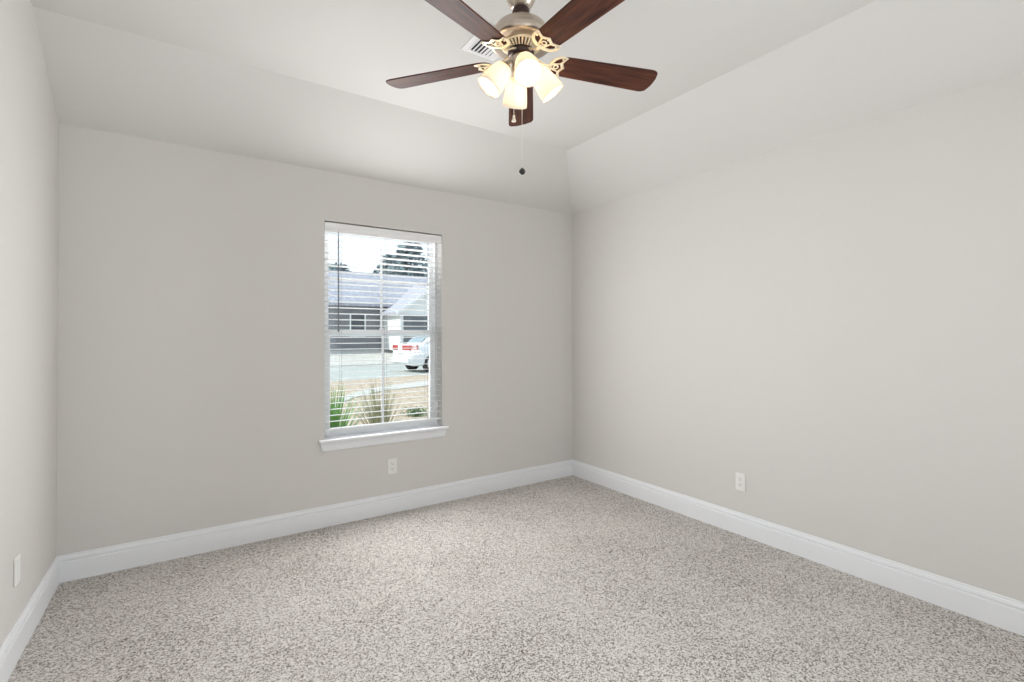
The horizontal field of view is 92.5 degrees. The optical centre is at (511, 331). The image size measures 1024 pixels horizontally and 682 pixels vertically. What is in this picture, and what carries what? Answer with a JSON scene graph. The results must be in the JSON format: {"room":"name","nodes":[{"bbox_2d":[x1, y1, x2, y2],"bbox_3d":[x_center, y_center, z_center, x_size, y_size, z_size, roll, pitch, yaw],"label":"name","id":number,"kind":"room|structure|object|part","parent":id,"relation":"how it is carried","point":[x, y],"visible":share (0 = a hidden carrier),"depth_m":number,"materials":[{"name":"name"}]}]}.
{"room":"empty bedroom","nodes":[
{"label":"empty bedroom","id":0,"kind":"room"},
{"bbox_2d":[0,0,58,646],"bbox_3d":[-1.306,-0.005,0.764,0.160,3.232,4.286,0,-1,-33],"label":"wall","id":1,"kind":"structure","parent":0,"point":[29,124],"depth_m":2.11,"materials":[{"name":"grey paint"}]},
{"bbox_2d":[13,553,19,587],"bbox_3d":[-2.013,0.971,1.994,0.009,0.115,0.070,0,-1,-33],"label":"wall plate","id":2,"kind":"object","parent":1,"relation":"attached to","point":[16,578],"visible":1,"depth_m":1.98,"materials":[{"name":"white plastic"}]},
{"bbox_2d":[0,556,59,681],"bbox_3d":[-1.274,1.241,0.870,0.016,0.141,4.124,0,-1,-33],"label":"baseboard","id":3,"kind":"structure","parent":1,"relation":"attached to","point":[13,646],"depth_m":2.09,"materials":[{"name":"white paint"}]},
{"bbox_2d":[56,123,571,555],"bbox_3d":[-1.048,0.018,3.612,4.093,3.232,0.160,0,-1,-34],"label":"wall","id":4,"kind":"structure","parent":0,"point":[190,356],"depth_m":3.09,"materials":[{"name":"grey paint"}]},
{"bbox_2d":[58,460,571,582],"bbox_3d":[-0.918,1.263,3.582,3.583,0.141,0.016,0,-1,-34],"label":"baseboard","id":5,"kind":"structure","parent":4,"relation":"attached to","point":[93,562],"depth_m":3.18,"materials":[{"name":"white paint"}]},
{"bbox_2d":[318,230,448,451],"bbox_3d":[-0.954,0.030,3.659,0.967,1.585,0.217,0,-1,-34],"label":"window","id":6,"kind":"structure","parent":4,"relation":"in","point":[333,440],"depth_m":3.66,"materials":[{"name":"white plastic"}]},
{"bbox_3d":[-0.994,-0.351,3.720,0.835,0.771,0.028,0,-1,-34],"label":"sash","id":7,"kind":"part","parent":6,"relation":"part of","materials":[{"name":"white plastic"}]},
{"bbox_3d":[-0.975,0.359,3.688,0.835,0.746,0.029,0,-1,-34],"label":"sash","id":8,"kind":"part","parent":6,"relation":"part of","materials":[{"name":"white plastic"}]},
{"bbox_2d":[324,222,441,430],"bbox_3d":[-0.932,-0.034,3.627,0.881,1.444,0.077,0,-1,-34],"label":"window blind","id":9,"kind":"object","parent":6,"relation":"attached to","point":[328,226],"visible":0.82,"depth_m":3.61,"materials":[{"name":"white plastic"}]},
{"bbox_3d":[-1.208,-0.012,3.454,0.002,1.390,0.055,0,-1,-34],"label":"ladder cord","id":10,"kind":"part","parent":9,"relation":"part of","materials":[{"name":"white fabric"}]},
{"bbox_3d":[-0.937,0.682,3.630,0.875,0.012,0.050,0,-1,-34],"label":"rail","id":11,"kind":"part","parent":9,"relation":"part of","materials":[{"name":"white plastic"}]},
{"bbox_3d":[-0.669,-0.010,3.817,0.002,1.390,0.055,0,-1,-34],"label":"ladder cord","id":12,"kind":"part","parent":9,"relation":"part of","materials":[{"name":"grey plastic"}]},
{"bbox_3d":[-0.592,-0.075,3.821,0.015,1.240,0.002,0,-1,-34],"label":"lift cord","id":13,"kind":"part","parent":9,"relation":"part of","materials":[{"name":"white fabric"}]},
{"bbox_2d":[388,458,396,474],"bbox_3d":[-0.882,0.993,3.612,0.070,0.115,0.009,0,-1,-34],"label":"electrical outlet","id":14,"kind":"object","parent":4,"relation":"attached to","point":[392,463],"visible":1,"depth_m":3.61,"materials":[{"name":"white plastic"}]},
{"bbox_2d":[7,475,1023,681],"bbox_3d":[0.230,1.466,1.792,3.989,0.300,4.304,0,-1,-34],"label":"floor","id":15,"kind":"structure","parent":0,"point":[571,578],"depth_m":2.30,"materials":[{"name":"carpet"}]},
{"bbox_2d":[30,0,1023,213],"bbox_3d":[0.174,-1.420,1.837,3.729,0.592,4.174,0,-1,-34],"label":"ceiling","id":16,"kind":"structure","parent":0,"point":[303,83],"depth_m":2.62,"materials":[{"name":"white paint"}]},
{"bbox_2d":[461,25,497,60],"bbox_3d":[-0.110,-1.444,2.457,0.196,0.011,0.250,0,-1,-34],"label":"ceiling vent","id":17,"kind":"object","parent":16,"relation":"in","point":[474,45],"visible":0.49,"depth_m":2.50,"materials":[{"name":"white metal"}]},
{"bbox_2d":[386,0,657,174],"bbox_3d":[-0.008,-1.047,2.021,1.142,0.814,1.192,0,-1,19],"label":"ceiling fan","id":18,"kind":"object","parent":16,"relation":"hanging from","point":[520,37],"visible":1,"depth_m":1.96,"materials":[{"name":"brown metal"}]},
{"bbox_3d":[-0.316,-1.111,2.128,0.491,0.006,0.132,0,11,19],"label":"fan blade","id":19,"kind":"part","parent":18,"relation":"part of","materials":[{"name":"brown wood"}]},
{"bbox_3d":[-0.188,-1.115,1.708,0.132,0.006,0.491,14,8,36],"label":"fan blade","id":20,"kind":"part","parent":18,"relation":"part of","materials":[{"name":"brown wood"}]},
{"bbox_3d":[-0.072,-1.022,1.984,0.134,0.140,0.107,0,0,-11],"label":"lamp shade","id":21,"kind":"part","parent":18,"relation":"part of","materials":[{"name":"beige glass"}]},
{"bbox_3d":[-0.022,-1.080,1.994,0.066,0.053,0.052,0,0,-11],"label":"lamp arm","id":22,"kind":"part","parent":18,"relation":"part of","materials":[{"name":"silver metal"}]},
{"bbox_3d":[0.016,-1.021,2.115,0.107,0.140,0.134,0,0,-11],"label":"lamp shade","id":23,"kind":"part","parent":18,"relation":"part of","materials":[{"name":"beige glass"}]},
{"bbox_3d":[0.044,-1.110,2.379,0.132,0.006,0.491,-12,-1,1],"label":"fan blade","id":24,"kind":"part","parent":18,"relation":"part of","materials":[{"name":"brown wood"}]},
{"bbox_2d":[503,34,539,54],"bbox_3d":[0.037,-1.159,2.006,0.160,0.027,0.160,0,-1,-34],"label":"vent","id":25,"kind":"object","parent":18,"relation":"attached to","point":[517,41],"depth_m":1.95,"materials":[{"name":"gold metal"}]},
{"bbox_3d":[0.055,-1.041,1.912,0.046,0.075,0.064,0,0,-11],"label":"light bulb","id":26,"kind":"part","parent":18,"relation":"part of","materials":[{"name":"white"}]},
{"bbox_3d":[0.059,-1.023,1.896,0.107,0.140,0.134,0,0,-11],"label":"lamp shade","id":27,"kind":"part","parent":18,"relation":"part of","materials":[{"name":"beige glass"}]},
{"bbox_3d":[0.147,-1.022,2.026,0.134,0.140,0.107,0,0,-11],"label":"lamp shade","id":28,"kind":"part","parent":18,"relation":"part of","materials":[{"name":"beige glass"}]},
{"bbox_3d":[0.251,-1.116,1.700,0.132,0.006,0.491,15,-9,-34],"label":"fan blade","id":29,"kind":"part","parent":18,"relation":"part of","materials":[{"name":"brown wood"}]},
{"bbox_3d":[0.394,-1.113,2.115,0.491,0.006,0.132,0,-12,-17],"label":"fan blade","id":30,"kind":"part","parent":18,"relation":"part of","materials":[{"name":"brown wood"}]},
{"bbox_2d":[572,72,1023,601],"bbox_3d":[1.822,0.005,2.862,0.160,3.232,4.284,0,-1,-34],"label":"wall","id":31,"kind":"structure","parent":0,"point":[833,322],"depth_m":2.73,"materials":[{"name":"grey paint"}]},
{"bbox_2d":[735,472,745,491],"bbox_3d":[1.492,0.983,3.199,0.009,0.115,0.070,0,-1,-34],"label":"electrical outlet","id":32,"kind":"object","parent":31,"relation":"attached to","point":[740,479],"visible":1,"depth_m":3.20,"materials":[{"name":"white plastic"}]},
{"bbox_2d":[572,459,1023,635],"bbox_3d":[1.708,1.251,2.869,0.016,0.141,4.124,0,-1,-34],"label":"baseboard","id":33,"kind":"structure","parent":31,"relation":"attached to","point":[997,610],"depth_m":2.71,"materials":[{"name":"white paint"}]},
{"label":"outside","id":34,"kind":"structure","parent":0,"visible":0},
{"bbox_2d":[330,375,428,425],"bbox_3d":[-3.622,1.751,10.777,22.000,0.200,14.636,0,-1,-34],"label":"garden bed","id":35,"kind":"object","parent":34,"point":[407,379],"visible":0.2,"depth_m":12.76,"materials":[{"name":"beige soil"}]},
{"bbox_2d":[330,385,373,427],"bbox_3d":[-2.165,1.074,5.775,1.030,1.067,1.050,0,-1,-34],"label":"yucca","id":36,"kind":"object","parent":35,"relation":"on","point":[332,412],"visible":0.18,"depth_m":5.72,"materials":[{"name":"green plant"}]},
{"bbox_2d":[346,378,414,424],"bbox_3d":[-1.752,1.117,6.696,1.056,0.993,0.898,0,0,-9],"label":"ornamental grass","id":37,"kind":"object","parent":35,"relation":"on","point":[376,408],"depth_m":6.63,"materials":[{"name":"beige plant"}]},
{"bbox_2d":[400,405,428,416],"bbox_3d":[-1.853,1.537,9.492,0.583,0.248,0.582,0,-1,-34],"label":"shrub","id":38,"kind":"object","parent":35,"relation":"on","point":[414,410],"visible":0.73,"depth_m":9.47,"materials":[{"name":"green plant"}]},
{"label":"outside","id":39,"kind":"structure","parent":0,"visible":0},
{"bbox_3d":[-24.277,1.607,54.143,100.000,0.980,63.000,0,-1,-34],"label":"lawn","id":40,"kind":"structure","parent":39,"visible":0},
{"bbox_2d":[328,262,351,271],"bbox_3d":[-16.332,-2.735,46.138,6.580,7.748,7.113,0,-1,-34],"label":"evergreen tree","id":41,"kind":"object","parent":40,"relation":"on","point":[329,267],"visible":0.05,"depth_m":45.52,"materials":[{"name":"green plant"}]},
{"bbox_2d":[328,270,426,350],"bbox_3d":[-9.425,-1.368,32.911,20.000,5.500,9.860,0,-1,-34],"label":"house","id":42,"kind":"structure","parent":40,"relation":"on","point":[369,342],"depth_m":30.77,"materials":[{"name":"grey brick"}]},
{"bbox_3d":[-9.706,-0.410,30.811,0.840,1.290,0.040,0,-1,-34],"label":"pane","id":43,"kind":"part","parent":42,"relation":"part of","materials":[{"name":"grey glass"}]},
{"bbox_2d":[373,254,403,273],"bbox_3d":[-12.929,-3.652,52.725,7.250,9.675,7.298,0,-1,-34],"label":"evergreen tree","id":44,"kind":"object","parent":40,"relation":"on","point":[387,255],"visible":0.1,"depth_m":52.03,"materials":[{"name":"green plant"}]},
{"bbox_2d":[388,242,426,276],"bbox_3d":[-9.240,-3.606,44.968,6.462,9.434,6.691,0,-1,-34],"label":"evergreen tree","id":45,"kind":"object","parent":40,"relation":"on","point":[399,245],"visible":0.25,"depth_m":44.32,"materials":[{"name":"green plant"}]},
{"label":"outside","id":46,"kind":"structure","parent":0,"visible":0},
{"bbox_2d":[333,381,428,406],"bbox_3d":[-3.040,1.671,13.952,2.516,0.030,9.246,0,-1,21],"label":"sidewalk","id":47,"kind":"structure","parent":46,"point":[415,384],"depth_m":14.41,"materials":[{"name":"concrete"}]},
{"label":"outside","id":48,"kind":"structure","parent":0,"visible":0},
{"bbox_2d":[330,364,428,381],"bbox_3d":[-4.084,1.930,24.033,100.516,0.270,12.992,0,-1,-36],"label":"street","id":49,"kind":"structure","parent":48,"point":[338,370],"depth_m":21.26,"materials":[{"name":"grey asphalt"}]},
{"bbox_2d":[392,336,428,371],"bbox_3d":[-2.963,0.900,22.801,4.925,1.775,1.937,0,-1,-38],"label":"car","id":50,"kind":"object","parent":49,"relation":"on","point":[411,347],"visible":0.41,"depth_m":21.03,"materials":[{"name":"white paint"}]},
{"bbox_2d":[402,345,418,349],"bbox_3d":[-4.382,0.689,20.877,0.831,0.207,0.320,0,-1,29],"label":"tail lamp","id":51,"kind":"object","parent":50,"relation":"attached to","point":[409,347],"depth_m":20.72,"materials":[{"name":"red plastic"}]},
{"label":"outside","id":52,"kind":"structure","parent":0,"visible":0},
{"bbox_2d":[330,350,395,365],"bbox_3d":[-6.903,1.512,30.034,18.000,0.720,4.400,0,-1,-34],"label":"driveway","id":53,"kind":"structure","parent":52,"point":[346,354],"depth_m":28.46,"materials":[{"name":"concrete"}]}
]}

